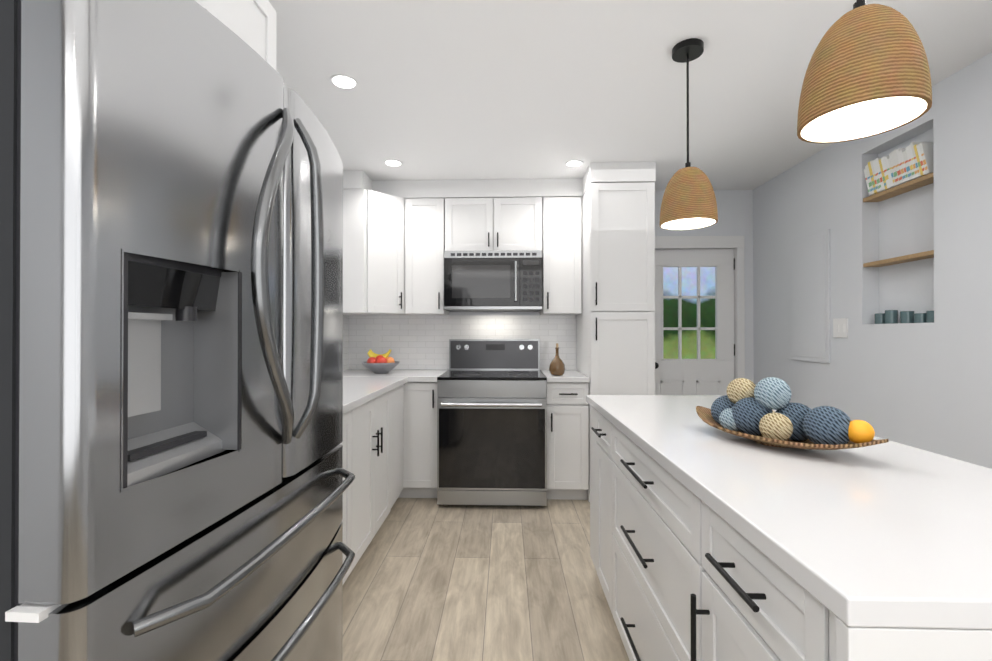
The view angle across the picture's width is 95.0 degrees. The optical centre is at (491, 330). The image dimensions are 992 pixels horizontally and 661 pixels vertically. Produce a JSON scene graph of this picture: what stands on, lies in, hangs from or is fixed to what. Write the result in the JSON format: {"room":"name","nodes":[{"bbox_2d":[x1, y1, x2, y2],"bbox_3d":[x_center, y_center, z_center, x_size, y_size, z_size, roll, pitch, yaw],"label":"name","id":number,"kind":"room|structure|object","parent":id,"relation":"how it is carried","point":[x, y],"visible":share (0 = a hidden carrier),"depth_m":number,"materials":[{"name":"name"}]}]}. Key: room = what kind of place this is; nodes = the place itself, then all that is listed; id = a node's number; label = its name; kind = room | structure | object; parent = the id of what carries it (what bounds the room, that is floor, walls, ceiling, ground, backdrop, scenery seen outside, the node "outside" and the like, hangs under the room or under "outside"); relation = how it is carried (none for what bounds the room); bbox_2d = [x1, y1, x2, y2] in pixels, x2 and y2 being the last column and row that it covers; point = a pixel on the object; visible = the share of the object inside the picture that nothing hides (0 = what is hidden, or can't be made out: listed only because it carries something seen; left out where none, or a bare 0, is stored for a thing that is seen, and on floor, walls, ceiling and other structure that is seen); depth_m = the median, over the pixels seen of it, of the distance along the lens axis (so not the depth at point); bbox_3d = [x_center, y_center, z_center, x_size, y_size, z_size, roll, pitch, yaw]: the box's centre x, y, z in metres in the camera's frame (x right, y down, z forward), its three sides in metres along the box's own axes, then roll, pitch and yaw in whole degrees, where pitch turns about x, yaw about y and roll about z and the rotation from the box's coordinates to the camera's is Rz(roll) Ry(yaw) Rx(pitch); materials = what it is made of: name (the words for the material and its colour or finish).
{"room":"kitchen","nodes":[
{"label":"kitchen","id":0,"kind":"room"},
{"bbox_2d":[342,498,629,660],"bbox_3d":[0.372,1.258,0.318,4.040,0.060,7.710,0,0,2],"label":"floor","id":1,"kind":"structure","parent":0,"point":[429,579],"depth_m":2.17,"materials":[{"name":"brown wood"}]},
{"bbox_2d":[0,0,354,660],"bbox_3d":[-0.805,0.334,1.056,0.815,1.794,0.937,0,0,2],"label":"refrigerator","id":2,"kind":"object","parent":1,"relation":"on","point":[174,486],"visible":1,"depth_m":0.72,"materials":[{"name":"silver metal"}]},
{"bbox_2d":[340,385,402,585],"bbox_3d":[-0.947,0.804,2.437,0.669,0.868,1.700,0,0,2],"label":"base cabinet","id":3,"kind":"object","parent":1,"relation":"on","point":[372,443],"visible":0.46,"depth_m":2.44,"materials":[{"name":"white wood"}]},
{"bbox_2d":[343,369,447,413],"bbox_3d":[-0.838,0.348,2.744,0.870,0.038,2.338,0,0,2],"label":"countertop","id":4,"kind":"structure","parent":3,"relation":"on","point":[361,387],"depth_m":3.01,"materials":[{"name":"white stone"}]},
{"bbox_2d":[361,349,399,373],"bbox_3d":[-0.870,0.241,3.557,0.294,0.183,0.294,0,0,2],"label":"fruit bowl","id":5,"kind":"object","parent":4,"relation":"on","point":[379,363],"visible":1,"depth_m":3.49,"materials":[{"name":"grey"}]},
{"bbox_2d":[398,382,437,497],"bbox_3d":[-0.533,0.809,3.574,0.313,0.868,0.654,0,0,2],"label":"base cabinet","id":6,"kind":"object","parent":1,"relation":"on","point":[419,439],"visible":0.54,"depth_m":3.29,"materials":[{"name":"white wood"}]},
{"bbox_2d":[437,339,546,505],"bbox_3d":[0.008,0.658,3.481,0.764,1.170,0.800,0,0,2],"label":"range","id":7,"kind":"object","parent":1,"relation":"on","point":[492,422],"visible":1,"depth_m":3.15,"materials":[{"name":"silver metal"}]},
{"bbox_2d":[547,382,588,499],"bbox_3d":[0.550,0.809,3.541,0.304,0.868,0.654,0,0,2],"label":"base cabinet","id":8,"kind":"object","parent":1,"relation":"on","point":[567,441],"visible":0.94,"depth_m":3.26,"materials":[{"name":"white wood"}]},
{"bbox_2d":[540,370,589,381],"bbox_3d":[0.551,0.352,3.553,0.304,0.038,0.638,0,0,2],"label":"countertop","id":9,"kind":"structure","parent":8,"relation":"on","point":[572,376],"depth_m":3.24,"materials":[{"name":"white stone"}]},
{"bbox_2d":[549,343,564,375],"bbox_3d":[0.485,0.214,3.386,0.120,0.235,0.120,0,0,2],"label":"oil bottle","id":10,"kind":"object","parent":9,"relation":"on","point":[557,366],"visible":1,"depth_m":3.35,"materials":[{"name":"brown ceramic"}]},
{"bbox_2d":[590,405,593,563],"bbox_3d":[0.829,0.800,2.178,0.680,0.872,0.245,0,0,2],"label":"base cabinet","id":11,"kind":"object","parent":1,"relation":"on","point":[591,408],"depth_m":2.23,"materials":[{"name":"white wood"}]},
{"bbox_2d":[594,409,605,596],"bbox_3d":[0.822,0.799,1.956,0.680,0.872,0.315,0,0,2],"label":"base cabinet","id":12,"kind":"object","parent":1,"relation":"on","point":[599,420],"depth_m":2.06,"materials":[{"name":"white wood"}]},
{"bbox_2d":[576,182,654,501],"bbox_3d":[0.932,0.099,3.513,0.454,2.288,0.694,0,0,2],"label":"pantry cabinet","id":13,"kind":"object","parent":1,"relation":"on","point":[615,336],"visible":0.77,"depth_m":3.21,"materials":[{"name":"white wood"}]},
{"bbox_2d":[606,419,685,660],"bbox_3d":[0.805,0.796,1.387,0.680,0.872,0.942,0,0,2],"label":"base cabinet","id":14,"kind":"object","parent":1,"relation":"on","point":[684,573],"depth_m":1.39,"materials":[{"name":"white wood"}]},
{"bbox_2d":[686,488,991,660],"bbox_3d":[0.791,0.793,0.752,0.717,0.872,0.446,0,0,2],"label":"base cabinet","id":15,"kind":"object","parent":1,"relation":"on","point":[741,606],"depth_m":0.75,"materials":[{"name":"white wood"}]},
{"bbox_2d":[586,395,991,628],"bbox_3d":[0.811,0.340,1.417,0.721,0.035,1.775,0,0,2],"label":"countertop","id":16,"kind":"structure","parent":15,"relation":"on","point":[891,534],"depth_m":0.81,"materials":[{"name":"white stone"}]},
{"bbox_2d":[696,377,888,449],"bbox_3d":[0.807,0.227,1.295,0.292,0.189,0.475,0,0,2],"label":"decorative tray","id":17,"kind":"object","parent":16,"relation":"on","point":[744,407],"visible":1,"depth_m":1.24,"materials":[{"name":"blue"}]},
{"bbox_2d":[349,190,753,382],"bbox_3d":[0.482,0.030,3.937,3.680,2.430,0.120,0,0,2],"label":"wall","id":18,"kind":"structure","parent":0,"point":[735,212],"depth_m":3.83,"materials":[{"name":"paint"}]},
{"bbox_2d":[343,315,350,370],"bbox_3d":[-1.271,0.097,2.760,0.006,0.463,2.340,0,0,2],"label":"tile backsplash","id":19,"kind":"structure","parent":18,"relation":"attached to","point":[346,318],"depth_m":3.86,"materials":[{"name":"white tile"}]},
{"bbox_2d":[343,189,408,314],"bbox_3d":[-0.967,-0.589,3.644,0.555,0.915,0.555,0,0,2],"label":"upper cabinet","id":20,"kind":"object","parent":18,"relation":"attached to","point":[373,252],"visible":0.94,"depth_m":3.40,"materials":[{"name":"white wood"}]},
{"bbox_2d":[405,198,448,314],"bbox_3d":[-0.529,-0.589,3.728,0.311,0.915,0.359,0,0,2],"label":"upper cabinet","id":21,"kind":"object","parent":18,"relation":"attached to","point":[424,249],"visible":0.96,"depth_m":3.59,"materials":[{"name":"white wood"}]},
{"bbox_2d":[351,315,575,369],"bbox_3d":[-0.248,0.102,3.896,1.922,0.463,0.005,0,0,2],"label":"tile backsplash","id":22,"kind":"structure","parent":18,"relation":"attached to","point":[415,341],"depth_m":3.90,"materials":[{"name":"white tile"}]},
{"bbox_2d":[445,197,541,250],"bbox_3d":[0.015,-0.831,3.713,0.770,0.430,0.359,0,0,2],"label":"upper cabinet","id":23,"kind":"object","parent":18,"relation":"attached to","point":[492,224],"visible":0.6,"depth_m":3.57,"materials":[{"name":"white wood"}]},
{"bbox_2d":[444,250,541,311],"bbox_3d":[0.013,-0.386,3.657,0.752,0.450,0.468,0,0,2],"label":"microwave","id":24,"kind":"object","parent":23,"relation":"attached to","point":[492,281],"visible":1,"depth_m":3.48,"materials":[{"name":"silver metal"}]},
{"bbox_2d":[540,197,581,314],"bbox_3d":[0.555,-0.589,3.696,0.302,0.915,0.359,0,0,2],"label":"upper cabinet","id":25,"kind":"object","parent":18,"relation":"attached to","point":[561,256],"visible":1,"depth_m":3.56,"materials":[{"name":"white wood"}]},
{"bbox_2d":[655,236,744,394],"bbox_3d":[1.685,0.225,3.866,0.870,2.040,0.167,0,0,2],"label":"door frame","id":26,"kind":"structure","parent":18,"relation":"attached to","point":[725,367],"depth_m":3.86,"materials":[{"name":"white wood"}]},
{"bbox_2d":[268,0,991,190],"bbox_3d":[0.372,-1.232,0.330,4.040,0.060,7.710,0,0,2],"label":"ceiling","id":27,"kind":"structure","parent":0,"point":[487,89],"depth_m":2.15,"materials":[{"name":"white paint"}]},
{"bbox_2d":[330,74,357,88],"bbox_3d":[-0.709,-1.190,2.179,0.124,0.005,0.124,0,0,2],"label":"recessed light","id":28,"kind":"object","parent":27,"relation":"in","point":[342,81],"visible":1,"depth_m":2.17,"materials":[{"name":"white plastic"}]},
{"bbox_2d":[384,159,401,165],"bbox_3d":[-0.701,-1.185,3.219,0.124,0.005,0.124,0,0,2],"label":"recessed light","id":29,"kind":"object","parent":27,"relation":"in","point":[391,162],"visible":1,"depth_m":3.21,"materials":[{"name":"white plastic"}]},
{"bbox_2d":[343,162,655,198],"bbox_3d":[-0.043,-1.118,3.567,2.411,0.136,0.661,0,0,2],"label":"crown molding","id":30,"kind":"structure","parent":27,"relation":"attached to","point":[619,172],"depth_m":3.56,"materials":[{"name":"white paint"}]},
{"bbox_2d":[565,160,582,166],"bbox_3d":[0.583,-1.185,3.230,0.124,0.005,0.124,0,0,2],"label":"recessed light","id":31,"kind":"object","parent":27,"relation":"in","point":[573,163],"visible":1,"depth_m":3.22,"materials":[{"name":"white plastic"}]},
{"bbox_2d":[659,38,717,229],"bbox_3d":[0.826,-0.821,1.917,0.226,0.746,0.226,0,0,2],"label":"pendant light","id":32,"kind":"object","parent":27,"relation":"hanging from","point":[689,202],"visible":1,"depth_m":1.86,"materials":[{"name":"wicker"}]},
{"bbox_2d":[797,0,931,143],"bbox_3d":[0.797,-0.825,0.988,0.226,0.746,0.226,0,0,2],"label":"pendant light","id":33,"kind":"object","parent":27,"relation":"hanging from","point":[867,74],"visible":1,"depth_m":0.93,"materials":[{"name":"wicker"}]},
{"bbox_2d":[753,52,991,468],"bbox_3d":[2.149,0.012,0.210,0.120,2.430,7.230,0,0,2],"label":"wall","id":34,"kind":"structure","parent":0,"point":[926,386],"depth_m":2.44,"materials":[{"name":"paint"}]},
{"bbox_2d":[791,229,830,362],"bbox_3d":[2.169,-0.219,3.112,0.016,0.860,0.390,0,0,2],"label":"panel","id":35,"kind":"object","parent":34,"relation":"attached to","point":[810,298],"visible":0.98,"depth_m":3.08,"materials":[{"name":"paint"}]},
{"bbox_2d":[833,318,847,337],"bbox_3d":[2.164,-0.015,2.826,0.008,0.120,0.120,0,0,2],"label":"switch plate","id":36,"kind":"object","parent":34,"relation":"attached to","point":[840,327],"visible":1,"depth_m":2.82,"materials":[{"name":"white plastic"}]},
{"bbox_2d":[874,310,893,323],"bbox_3d":[2.205,-0.075,2.545,0.055,0.074,0.126,0,0,2],"label":"jar","id":37,"kind":"object","parent":34,"relation":"in","point":[889,317],"depth_m":2.52,"materials":[{"name":"teal glass"}]},
{"bbox_2d":[863,250,933,266],"bbox_3d":[2.205,-0.381,2.434,0.090,0.022,0.441,0,0,2],"label":"niche shelf","id":38,"kind":"object","parent":34,"relation":"attached to","point":[907,258],"visible":0.77,"depth_m":2.41,"materials":[{"name":"brown wood"}]},
{"bbox_2d":[863,172,933,201],"bbox_3d":[2.205,-0.761,2.436,0.090,0.022,0.441,0,0,2],"label":"niche shelf","id":39,"kind":"object","parent":34,"relation":"attached to","point":[922,181],"visible":0.83,"depth_m":2.42,"materials":[{"name":"brown wood"}]},
{"bbox_2d":[864,142,932,194],"bbox_3d":[2.204,-0.876,2.454,0.076,0.199,0.411,0,0,2],"label":"books","id":40,"kind":"object","parent":39,"relation":"on","point":[900,166],"visible":0.94,"depth_m":2.42,"materials":[{"name":"white paper"}]},
{"bbox_2d":[894,310,906,323],"bbox_3d":[2.201,-0.070,2.410,0.055,0.064,0.056,0,0,2],"label":"jar","id":41,"kind":"object","parent":34,"relation":"in","point":[903,314],"depth_m":2.41,"materials":[{"name":"teal glass"}]},
{"bbox_2d":[907,311,933,322],"bbox_3d":[2.198,-0.069,2.295,0.055,0.059,0.126,0,0,2],"label":"jar","id":42,"kind":"object","parent":34,"relation":"in","point":[912,317],"depth_m":2.31,"materials":[{"name":"teal glass"}]},
{"bbox_3d":[-1.407,0.013,0.378,0.120,2.430,7.350,0,0,2],"label":"wall","id":43,"kind":"structure","parent":0,"visible":0},
{"bbox_2d":[195,0,275,69],"bbox_3d":[-1.006,-0.844,1.066,0.634,0.430,0.900,0,0,2],"label":"upper cabinet","id":44,"kind":"object","parent":43,"relation":"attached to","point":[251,24],"visible":0.1,"depth_m":1.37,"materials":[{"name":"white wood"}]},
{"label":"outside","id":45,"kind":"structure","parent":0,"visible":0},
{"bbox_2d":[663,267,714,358],"bbox_3d":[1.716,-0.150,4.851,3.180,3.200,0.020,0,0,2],"label":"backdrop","id":46,"kind":"structure","parent":45,"point":[689,312],"depth_m":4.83,"materials":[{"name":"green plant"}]}
]}

